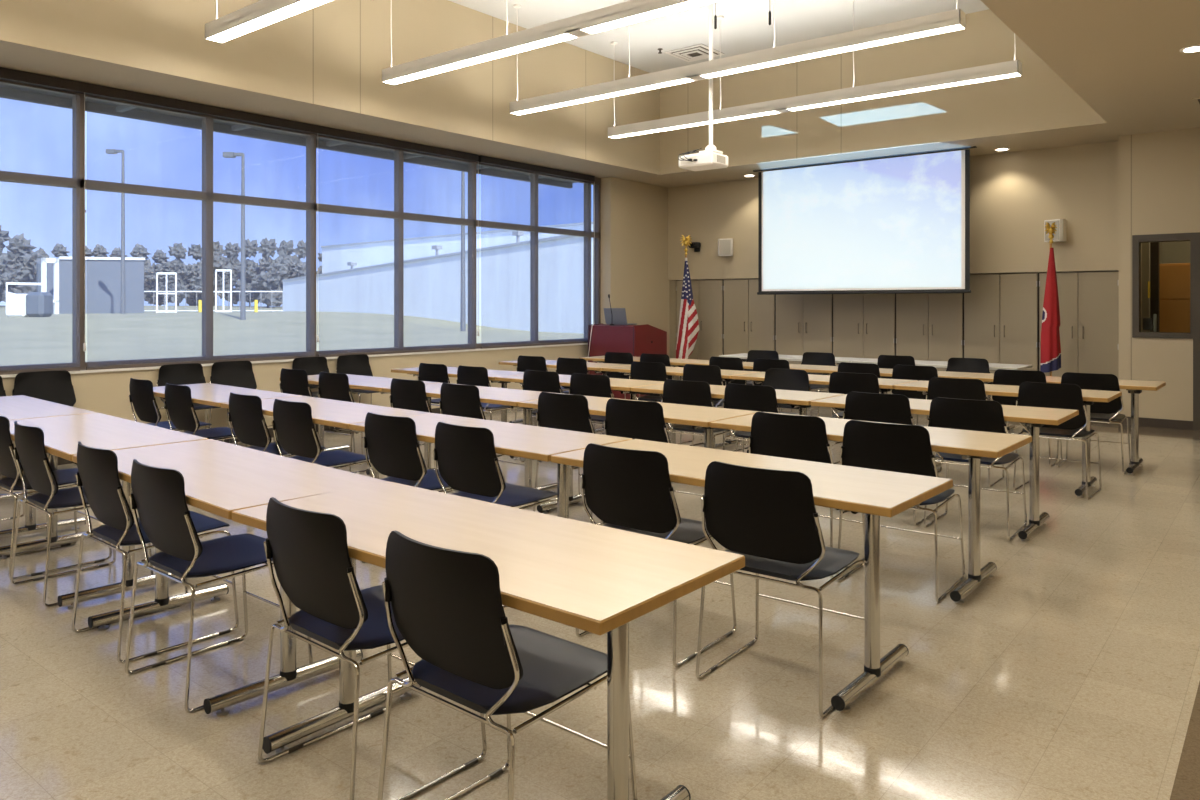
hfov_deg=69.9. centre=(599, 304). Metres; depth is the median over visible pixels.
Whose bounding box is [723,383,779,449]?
chair
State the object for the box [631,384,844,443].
table
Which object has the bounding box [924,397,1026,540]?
chair
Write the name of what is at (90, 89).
roller shade
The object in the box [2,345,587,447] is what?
wall
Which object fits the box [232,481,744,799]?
table
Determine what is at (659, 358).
chair
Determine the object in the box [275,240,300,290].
tree
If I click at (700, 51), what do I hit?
ceiling vent
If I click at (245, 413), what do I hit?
chair
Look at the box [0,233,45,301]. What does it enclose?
tree
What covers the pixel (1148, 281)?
notice
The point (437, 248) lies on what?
roof vent
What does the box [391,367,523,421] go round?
table
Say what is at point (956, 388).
chair
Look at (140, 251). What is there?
tree
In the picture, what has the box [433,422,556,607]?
chair
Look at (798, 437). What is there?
chair
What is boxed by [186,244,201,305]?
tree
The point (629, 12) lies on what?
linear light
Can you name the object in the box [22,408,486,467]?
baseboard
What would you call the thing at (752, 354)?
chair
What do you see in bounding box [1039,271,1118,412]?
storage cabinet
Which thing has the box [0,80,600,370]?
window
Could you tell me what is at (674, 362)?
table
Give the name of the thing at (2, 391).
chair
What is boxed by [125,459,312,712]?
chair
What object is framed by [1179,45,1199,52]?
recessed light
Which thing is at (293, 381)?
chair
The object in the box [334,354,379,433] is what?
chair
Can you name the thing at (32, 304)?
utility box
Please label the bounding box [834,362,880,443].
chair
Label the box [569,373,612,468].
chair
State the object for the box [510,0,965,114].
linear light
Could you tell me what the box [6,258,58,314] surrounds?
pipe
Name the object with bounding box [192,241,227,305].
tree
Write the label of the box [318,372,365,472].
chair
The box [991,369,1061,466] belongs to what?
chair
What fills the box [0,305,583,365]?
lawn
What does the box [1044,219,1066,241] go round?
wall speaker
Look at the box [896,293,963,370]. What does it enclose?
storage cabinet
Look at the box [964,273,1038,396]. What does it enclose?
storage cabinet
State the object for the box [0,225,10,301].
tree
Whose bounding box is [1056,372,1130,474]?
chair
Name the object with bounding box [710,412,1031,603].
table
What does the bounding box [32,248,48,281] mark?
tree
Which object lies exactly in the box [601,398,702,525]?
chair
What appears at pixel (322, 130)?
roller shade
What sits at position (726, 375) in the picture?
table
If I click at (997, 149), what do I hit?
recessed light
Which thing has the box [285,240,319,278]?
tree
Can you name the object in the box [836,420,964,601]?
chair
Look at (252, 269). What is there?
tree
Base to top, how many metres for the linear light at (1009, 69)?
1.260 m
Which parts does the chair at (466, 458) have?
frame, backrest, seat, frame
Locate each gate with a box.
[156,272,176,312]
[215,269,231,311]
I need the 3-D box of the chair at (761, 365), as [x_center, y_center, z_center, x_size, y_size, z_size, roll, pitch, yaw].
[1.938,0.987,9.200,0.500,0.828,0.521,0,0,39]
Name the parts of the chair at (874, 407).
backrest, frame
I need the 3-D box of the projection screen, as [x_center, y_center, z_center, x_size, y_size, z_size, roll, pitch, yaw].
[3.493,-1.062,11.718,3.120,1.835,0.070,0,0,39]
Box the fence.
[144,291,282,312]
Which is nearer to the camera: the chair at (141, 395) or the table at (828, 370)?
the chair at (141, 395)
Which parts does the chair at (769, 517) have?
frame, backrest, seat rail, seat, frame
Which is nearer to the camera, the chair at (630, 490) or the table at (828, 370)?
the chair at (630, 490)
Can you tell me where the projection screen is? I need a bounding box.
[753,146,976,294]
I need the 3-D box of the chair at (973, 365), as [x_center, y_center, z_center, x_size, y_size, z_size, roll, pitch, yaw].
[3.791,0.987,8.988,0.500,0.828,0.521,0,0,39]
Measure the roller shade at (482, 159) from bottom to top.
2.575 m
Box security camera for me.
[688,242,700,251]
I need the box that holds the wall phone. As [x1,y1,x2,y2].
[1143,314,1156,331]
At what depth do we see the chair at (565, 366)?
9.18 m
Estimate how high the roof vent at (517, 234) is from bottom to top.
2.750 m
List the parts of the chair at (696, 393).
frame, backrest, seat rail, seat, frame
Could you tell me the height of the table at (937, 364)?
0.737 m
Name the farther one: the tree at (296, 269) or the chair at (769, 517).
the tree at (296, 269)
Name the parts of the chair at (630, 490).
frame, backrest, seat, frame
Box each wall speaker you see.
[718,238,732,255]
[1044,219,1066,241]
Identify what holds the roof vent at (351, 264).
on the building at (432, 284)
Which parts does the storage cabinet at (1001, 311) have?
door, door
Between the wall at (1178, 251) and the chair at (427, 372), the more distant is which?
the wall at (1178, 251)
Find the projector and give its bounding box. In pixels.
[678,3,727,170]
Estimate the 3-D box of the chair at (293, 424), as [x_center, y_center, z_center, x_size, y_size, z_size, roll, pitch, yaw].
[-1.702,0.987,5.289,0.500,0.828,0.521,0,0,40]
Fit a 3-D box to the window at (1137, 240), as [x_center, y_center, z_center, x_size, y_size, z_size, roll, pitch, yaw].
[6.433,-0.210,9.804,0.580,1.180,0.185,0,0,39]
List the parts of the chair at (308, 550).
backrest, seat rail, frame, seat, frame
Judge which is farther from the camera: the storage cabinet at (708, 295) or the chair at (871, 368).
the storage cabinet at (708, 295)
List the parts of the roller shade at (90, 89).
pull chain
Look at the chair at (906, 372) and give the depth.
8.09 m
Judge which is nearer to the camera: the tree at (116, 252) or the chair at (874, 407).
the chair at (874, 407)
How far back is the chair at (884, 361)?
9.68 m
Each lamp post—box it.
[106,149,125,313]
[223,152,245,319]
[460,171,465,330]
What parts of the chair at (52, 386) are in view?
backrest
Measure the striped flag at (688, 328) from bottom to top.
2.491 m
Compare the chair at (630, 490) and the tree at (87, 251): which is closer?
the chair at (630, 490)
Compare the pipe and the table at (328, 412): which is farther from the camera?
the pipe
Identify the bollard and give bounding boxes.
[198,300,201,311]
[254,300,257,311]
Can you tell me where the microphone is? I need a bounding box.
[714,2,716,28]
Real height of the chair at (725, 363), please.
0.828 m
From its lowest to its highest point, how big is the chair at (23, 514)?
0.828 m
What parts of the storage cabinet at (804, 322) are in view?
door, door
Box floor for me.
[0,399,1199,799]
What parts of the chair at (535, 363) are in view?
backrest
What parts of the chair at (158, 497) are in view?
backrest, seat rail, frame, seat, frame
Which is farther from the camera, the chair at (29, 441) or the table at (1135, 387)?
the table at (1135, 387)
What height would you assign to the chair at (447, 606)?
0.828 m
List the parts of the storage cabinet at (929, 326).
door, door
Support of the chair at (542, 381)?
on the floor
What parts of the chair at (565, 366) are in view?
backrest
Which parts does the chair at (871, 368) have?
backrest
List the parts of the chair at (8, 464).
backrest, seat, frame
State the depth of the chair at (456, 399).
6.16 m
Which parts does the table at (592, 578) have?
leg, leg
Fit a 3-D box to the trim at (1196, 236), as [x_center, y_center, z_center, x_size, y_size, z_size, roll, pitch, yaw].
[7.047,0.300,9.306,1.000,2.200,0.185,0,0,39]
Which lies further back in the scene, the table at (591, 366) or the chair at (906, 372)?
the table at (591, 366)
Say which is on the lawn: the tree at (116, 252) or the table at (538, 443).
the tree at (116, 252)
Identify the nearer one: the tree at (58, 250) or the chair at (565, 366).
the chair at (565, 366)
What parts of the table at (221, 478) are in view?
leg, leg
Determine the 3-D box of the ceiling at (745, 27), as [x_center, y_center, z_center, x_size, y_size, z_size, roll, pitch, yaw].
[-0.346,-3.540,6.811,6.190,0.120,11.590,0,0,39]
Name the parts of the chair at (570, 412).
frame, backrest, frame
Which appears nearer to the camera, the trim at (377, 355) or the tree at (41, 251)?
the trim at (377, 355)
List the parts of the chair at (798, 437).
backrest, frame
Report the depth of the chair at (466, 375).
7.94 m
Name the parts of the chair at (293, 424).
backrest, frame, seat, frame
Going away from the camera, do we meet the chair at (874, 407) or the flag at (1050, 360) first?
the chair at (874, 407)
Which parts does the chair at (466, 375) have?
backrest, seat, frame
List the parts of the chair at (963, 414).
frame, backrest, seat rail, seat, frame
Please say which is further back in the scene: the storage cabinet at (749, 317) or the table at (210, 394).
the storage cabinet at (749, 317)
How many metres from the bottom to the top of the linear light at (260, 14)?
1.260 m
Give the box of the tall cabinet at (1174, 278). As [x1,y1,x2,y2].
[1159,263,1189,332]
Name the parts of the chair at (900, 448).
frame, backrest, seat, frame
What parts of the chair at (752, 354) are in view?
backrest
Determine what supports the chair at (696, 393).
on the floor
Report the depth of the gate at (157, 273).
71.94 m
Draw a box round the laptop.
[603,308,636,324]
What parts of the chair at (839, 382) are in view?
frame, seat, backrest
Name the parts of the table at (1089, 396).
leg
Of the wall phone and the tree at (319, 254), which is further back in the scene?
the tree at (319, 254)
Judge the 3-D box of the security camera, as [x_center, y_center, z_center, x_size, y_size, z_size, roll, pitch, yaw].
[1.555,-0.945,14.092,0.180,0.150,0.180,0,0,39]
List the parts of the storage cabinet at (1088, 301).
door, door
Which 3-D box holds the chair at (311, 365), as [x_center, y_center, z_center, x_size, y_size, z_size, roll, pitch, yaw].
[-2.987,0.987,9.200,0.521,0.828,0.500,0,0,39]
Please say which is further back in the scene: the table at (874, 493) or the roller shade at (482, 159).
the roller shade at (482, 159)
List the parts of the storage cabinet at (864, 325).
door, door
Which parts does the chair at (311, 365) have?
backrest, seat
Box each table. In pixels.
[0,395,96,538]
[0,413,207,608]
[72,439,386,715]
[153,383,301,446]
[221,396,433,478]
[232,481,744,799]
[291,374,439,474]
[349,413,631,518]
[382,383,572,491]
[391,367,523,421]
[496,374,663,459]
[499,360,630,432]
[518,395,759,513]
[551,439,952,712]
[580,356,704,423]
[602,365,758,448]
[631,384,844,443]
[681,360,824,372]
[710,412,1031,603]
[719,353,871,418]
[731,372,917,452]
[805,366,975,417]
[811,394,1078,540]
[852,358,1031,430]
[895,380,1121,497]
[960,373,1165,474]
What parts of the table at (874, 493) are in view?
leg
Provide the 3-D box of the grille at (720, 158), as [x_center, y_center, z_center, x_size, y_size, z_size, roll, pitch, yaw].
[1.223,-1.465,8.660,0.005,0.070,0.160,0,0,39]
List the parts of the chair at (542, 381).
backrest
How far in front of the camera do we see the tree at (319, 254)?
149.32 m
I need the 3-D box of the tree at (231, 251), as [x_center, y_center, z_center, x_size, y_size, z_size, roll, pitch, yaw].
[-63.638,-5.123,147.644,4.690,11.390,6.589,0,0,39]
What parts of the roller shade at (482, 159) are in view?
pull chain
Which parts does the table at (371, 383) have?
leg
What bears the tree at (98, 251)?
on the lawn
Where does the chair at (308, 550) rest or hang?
on the floor
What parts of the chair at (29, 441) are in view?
backrest, seat rail, frame, seat, frame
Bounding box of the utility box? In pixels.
[7,292,52,316]
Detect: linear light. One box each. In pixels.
[205,0,333,42]
[382,0,722,84]
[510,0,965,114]
[608,0,1021,138]
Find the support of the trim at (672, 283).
attached to the wall at (634, 215)
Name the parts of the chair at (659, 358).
backrest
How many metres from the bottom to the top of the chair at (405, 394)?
0.828 m
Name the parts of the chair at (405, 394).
backrest, frame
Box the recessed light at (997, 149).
[994,148,1009,150]
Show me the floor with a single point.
(1071, 671)
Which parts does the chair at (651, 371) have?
backrest, seat, frame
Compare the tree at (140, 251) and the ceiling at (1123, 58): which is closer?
the ceiling at (1123, 58)
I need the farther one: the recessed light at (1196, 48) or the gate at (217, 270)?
the gate at (217, 270)
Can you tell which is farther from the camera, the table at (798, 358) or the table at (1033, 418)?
the table at (798, 358)
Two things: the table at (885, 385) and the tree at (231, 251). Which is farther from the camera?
the tree at (231, 251)
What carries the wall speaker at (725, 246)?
attached to the wall at (1012, 194)
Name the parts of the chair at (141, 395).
frame, backrest, seat, frame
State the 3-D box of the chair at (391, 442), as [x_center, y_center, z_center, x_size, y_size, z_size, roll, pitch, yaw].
[-0.961,0.987,4.637,0.500,0.828,0.521,0,0,39]
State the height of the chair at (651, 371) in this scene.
0.828 m
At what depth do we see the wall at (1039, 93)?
10.95 m
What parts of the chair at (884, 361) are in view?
backrest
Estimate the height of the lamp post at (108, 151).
11.537 m
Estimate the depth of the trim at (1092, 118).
10.63 m
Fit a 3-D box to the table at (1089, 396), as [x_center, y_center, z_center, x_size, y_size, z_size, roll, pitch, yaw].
[3.197,1.032,6.785,1.524,0.737,0.610,0,0,39]
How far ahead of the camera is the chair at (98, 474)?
3.49 m
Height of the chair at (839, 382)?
0.828 m
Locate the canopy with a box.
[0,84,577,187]
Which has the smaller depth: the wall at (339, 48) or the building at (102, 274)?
the wall at (339, 48)
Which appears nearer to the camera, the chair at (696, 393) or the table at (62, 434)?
the table at (62, 434)
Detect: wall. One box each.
[0,0,659,165]
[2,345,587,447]
[593,177,668,355]
[660,9,1095,165]
[668,141,1118,279]
[1119,127,1199,420]
[1142,241,1189,331]
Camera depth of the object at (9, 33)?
8.15 m
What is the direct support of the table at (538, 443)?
on the floor
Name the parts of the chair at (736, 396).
frame, seat, backrest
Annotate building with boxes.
[37,256,144,313]
[282,230,592,333]
[321,221,592,272]
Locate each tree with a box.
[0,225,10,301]
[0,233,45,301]
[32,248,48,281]
[51,243,68,257]
[85,245,93,256]
[91,244,108,256]
[109,247,126,256]
[130,243,155,298]
[144,249,170,305]
[156,243,197,305]
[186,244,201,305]
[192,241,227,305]
[220,242,239,305]
[234,239,266,306]
[250,238,288,307]
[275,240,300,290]
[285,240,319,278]
[316,253,321,273]
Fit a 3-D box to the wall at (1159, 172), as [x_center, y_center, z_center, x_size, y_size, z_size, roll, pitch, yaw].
[7.265,-0.290,9.751,2.220,3.380,1.100,0,0,39]
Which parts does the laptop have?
screen lid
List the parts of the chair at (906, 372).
backrest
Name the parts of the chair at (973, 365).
backrest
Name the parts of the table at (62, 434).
leg, leg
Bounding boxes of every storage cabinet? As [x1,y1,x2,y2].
[676,280,723,379]
[723,279,775,354]
[775,294,832,392]
[833,294,895,393]
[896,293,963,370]
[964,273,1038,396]
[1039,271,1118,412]
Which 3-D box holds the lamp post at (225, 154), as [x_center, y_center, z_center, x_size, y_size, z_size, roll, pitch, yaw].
[-21.274,-3.965,50.000,1.260,9.788,0.400,0,0,0]
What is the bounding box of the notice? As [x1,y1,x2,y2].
[1148,281,1149,297]
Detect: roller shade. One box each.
[0,67,85,374]
[81,83,318,369]
[316,125,478,356]
[477,155,594,348]
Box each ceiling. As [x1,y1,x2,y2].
[0,0,1199,187]
[448,0,988,72]
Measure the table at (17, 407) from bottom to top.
0.737 m
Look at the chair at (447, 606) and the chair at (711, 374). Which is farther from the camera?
the chair at (711, 374)
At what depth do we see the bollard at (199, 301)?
65.89 m
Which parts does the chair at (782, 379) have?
backrest, seat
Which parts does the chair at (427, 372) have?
backrest, seat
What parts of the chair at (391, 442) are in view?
frame, backrest, seat, frame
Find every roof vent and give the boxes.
[347,262,356,268]
[432,245,441,254]
[512,231,523,242]
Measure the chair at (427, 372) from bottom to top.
0.828 m
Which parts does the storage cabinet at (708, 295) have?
door, door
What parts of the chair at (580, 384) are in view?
backrest, seat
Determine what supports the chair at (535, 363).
on the floor
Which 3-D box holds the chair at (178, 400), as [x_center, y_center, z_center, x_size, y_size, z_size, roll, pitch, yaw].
[-2.898,0.987,6.334,0.500,0.828,0.521,0,0,41]
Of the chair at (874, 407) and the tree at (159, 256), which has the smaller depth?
the chair at (874, 407)
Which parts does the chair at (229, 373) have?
frame, backrest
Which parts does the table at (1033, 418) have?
leg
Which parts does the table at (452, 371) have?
leg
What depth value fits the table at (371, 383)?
7.49 m
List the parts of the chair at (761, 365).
backrest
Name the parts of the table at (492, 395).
leg, leg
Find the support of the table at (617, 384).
on the floor
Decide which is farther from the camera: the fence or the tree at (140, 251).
the tree at (140, 251)
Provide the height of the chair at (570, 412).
0.828 m
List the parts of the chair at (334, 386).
backrest, frame, frame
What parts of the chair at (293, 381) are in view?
backrest, frame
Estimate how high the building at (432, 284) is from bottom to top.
9.709 m
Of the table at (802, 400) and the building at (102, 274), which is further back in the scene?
the building at (102, 274)
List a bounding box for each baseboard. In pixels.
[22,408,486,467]
[1118,416,1192,429]
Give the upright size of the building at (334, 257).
11.758 m
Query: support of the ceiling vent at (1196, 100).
in the ceiling at (1123, 58)
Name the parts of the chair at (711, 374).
frame, backrest, seat, frame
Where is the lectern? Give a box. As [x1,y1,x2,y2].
[587,323,666,400]
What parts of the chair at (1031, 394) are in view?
frame, backrest, seat rail, seat, frame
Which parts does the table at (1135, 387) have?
leg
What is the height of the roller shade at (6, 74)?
2.575 m
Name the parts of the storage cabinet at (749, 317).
door, door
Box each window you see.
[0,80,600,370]
[1132,233,1192,338]
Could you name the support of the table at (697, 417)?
on the floor
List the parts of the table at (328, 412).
leg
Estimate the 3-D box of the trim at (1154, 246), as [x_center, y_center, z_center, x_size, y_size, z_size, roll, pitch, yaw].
[6.772,-0.290,10.472,0.085,3.380,0.100,0,0,39]
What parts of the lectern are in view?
panel, corner trim, panel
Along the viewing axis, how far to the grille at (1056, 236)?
10.64 m
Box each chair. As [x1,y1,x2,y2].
[0,376,24,473]
[0,416,111,579]
[0,459,24,520]
[10,421,153,606]
[12,370,76,464]
[72,441,238,663]
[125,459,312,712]
[129,378,211,430]
[157,363,230,443]
[164,383,236,441]
[209,360,271,443]
[228,392,324,456]
[258,497,486,799]
[272,399,369,468]
[279,368,354,452]
[292,356,354,433]
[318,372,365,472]
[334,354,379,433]
[360,412,453,563]
[378,530,637,799]
[387,378,434,476]
[418,363,483,444]
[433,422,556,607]
[437,383,524,491]
[456,365,524,456]
[515,355,568,423]
[520,370,595,466]
[533,392,604,524]
[556,357,613,434]
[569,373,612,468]
[576,443,735,666]
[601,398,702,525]
[604,352,650,401]
[629,361,693,443]
[639,353,673,400]
[662,379,743,452]
[680,364,748,451]
[696,461,863,716]
[709,356,746,385]
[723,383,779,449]
[736,368,809,451]
[744,350,780,411]
[749,412,863,578]
[752,358,811,415]
[781,352,835,416]
[828,372,880,463]
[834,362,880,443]
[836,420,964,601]
[843,391,937,525]
[877,355,917,424]
[891,365,937,425]
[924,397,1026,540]
[926,377,1003,486]
[946,358,989,398]
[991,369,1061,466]
[1013,382,1101,499]
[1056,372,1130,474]
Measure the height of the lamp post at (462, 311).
11.049 m
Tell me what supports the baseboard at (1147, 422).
attached to the wall at (1159, 172)
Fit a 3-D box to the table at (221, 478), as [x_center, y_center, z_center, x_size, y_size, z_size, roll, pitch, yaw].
[-1.557,1.032,3.499,1.524,0.737,0.610,0,0,42]
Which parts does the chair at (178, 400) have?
backrest, frame, seat, frame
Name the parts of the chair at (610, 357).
backrest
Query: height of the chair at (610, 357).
0.828 m
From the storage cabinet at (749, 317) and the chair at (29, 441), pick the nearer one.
the chair at (29, 441)
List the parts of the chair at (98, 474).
backrest, seat rail, frame, seat, frame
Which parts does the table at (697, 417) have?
leg, leg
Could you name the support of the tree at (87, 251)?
on the lawn
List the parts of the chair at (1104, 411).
frame, backrest, seat rail, seat, frame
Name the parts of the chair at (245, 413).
backrest, frame, seat, frame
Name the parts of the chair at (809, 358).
backrest, seat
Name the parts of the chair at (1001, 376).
backrest, frame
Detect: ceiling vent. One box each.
[665,44,724,61]
[1192,97,1199,109]
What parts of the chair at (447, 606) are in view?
frame, backrest, seat rail, seat, frame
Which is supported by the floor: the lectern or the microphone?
the lectern
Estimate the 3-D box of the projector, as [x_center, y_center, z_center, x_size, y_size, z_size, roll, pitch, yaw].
[1.041,-2.440,8.767,0.423,2.080,0.413,0,0,39]
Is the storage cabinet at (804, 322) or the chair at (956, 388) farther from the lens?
the storage cabinet at (804, 322)
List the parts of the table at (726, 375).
leg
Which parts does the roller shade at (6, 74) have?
pull chain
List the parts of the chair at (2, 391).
backrest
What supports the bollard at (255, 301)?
on the lawn
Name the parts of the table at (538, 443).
leg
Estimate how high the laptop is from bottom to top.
0.247 m
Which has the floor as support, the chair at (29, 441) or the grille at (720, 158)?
the chair at (29, 441)
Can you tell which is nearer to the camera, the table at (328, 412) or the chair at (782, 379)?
the table at (328, 412)
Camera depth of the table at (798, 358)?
10.73 m
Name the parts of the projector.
connector panel, mount plate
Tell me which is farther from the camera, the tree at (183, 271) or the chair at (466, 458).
the tree at (183, 271)
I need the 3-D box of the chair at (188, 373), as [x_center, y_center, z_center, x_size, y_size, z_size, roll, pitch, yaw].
[-3.861,0.987,8.121,0.521,0.828,0.500,0,0,39]
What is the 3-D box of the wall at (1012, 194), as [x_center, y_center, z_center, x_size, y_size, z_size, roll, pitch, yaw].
[3.951,-0.290,12.705,6.650,3.380,0.680,0,0,39]
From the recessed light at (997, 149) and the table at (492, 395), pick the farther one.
the recessed light at (997, 149)
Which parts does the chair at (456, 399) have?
backrest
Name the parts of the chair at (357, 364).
frame, backrest, seat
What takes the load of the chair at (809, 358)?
on the floor
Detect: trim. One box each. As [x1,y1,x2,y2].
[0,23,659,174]
[0,343,587,377]
[660,113,1106,174]
[669,280,677,379]
[1150,242,1158,331]
[1193,232,1199,430]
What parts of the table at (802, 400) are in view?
leg, leg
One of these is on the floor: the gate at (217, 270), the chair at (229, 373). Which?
the chair at (229, 373)
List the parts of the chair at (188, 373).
backrest, seat, frame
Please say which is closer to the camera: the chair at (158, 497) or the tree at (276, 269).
the chair at (158, 497)
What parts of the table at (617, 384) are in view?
leg, leg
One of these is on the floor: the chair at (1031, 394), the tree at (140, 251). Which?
the chair at (1031, 394)
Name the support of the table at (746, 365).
on the floor
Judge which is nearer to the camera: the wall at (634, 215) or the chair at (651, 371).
the chair at (651, 371)
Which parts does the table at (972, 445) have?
leg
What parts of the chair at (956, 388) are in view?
backrest, frame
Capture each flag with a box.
[676,235,698,358]
[1040,222,1060,375]
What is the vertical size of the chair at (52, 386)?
0.828 m
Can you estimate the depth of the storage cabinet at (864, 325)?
12.42 m
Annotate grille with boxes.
[717,155,724,163]
[1045,220,1058,240]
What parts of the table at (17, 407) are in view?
leg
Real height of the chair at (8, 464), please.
0.828 m
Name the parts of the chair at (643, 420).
frame, backrest, frame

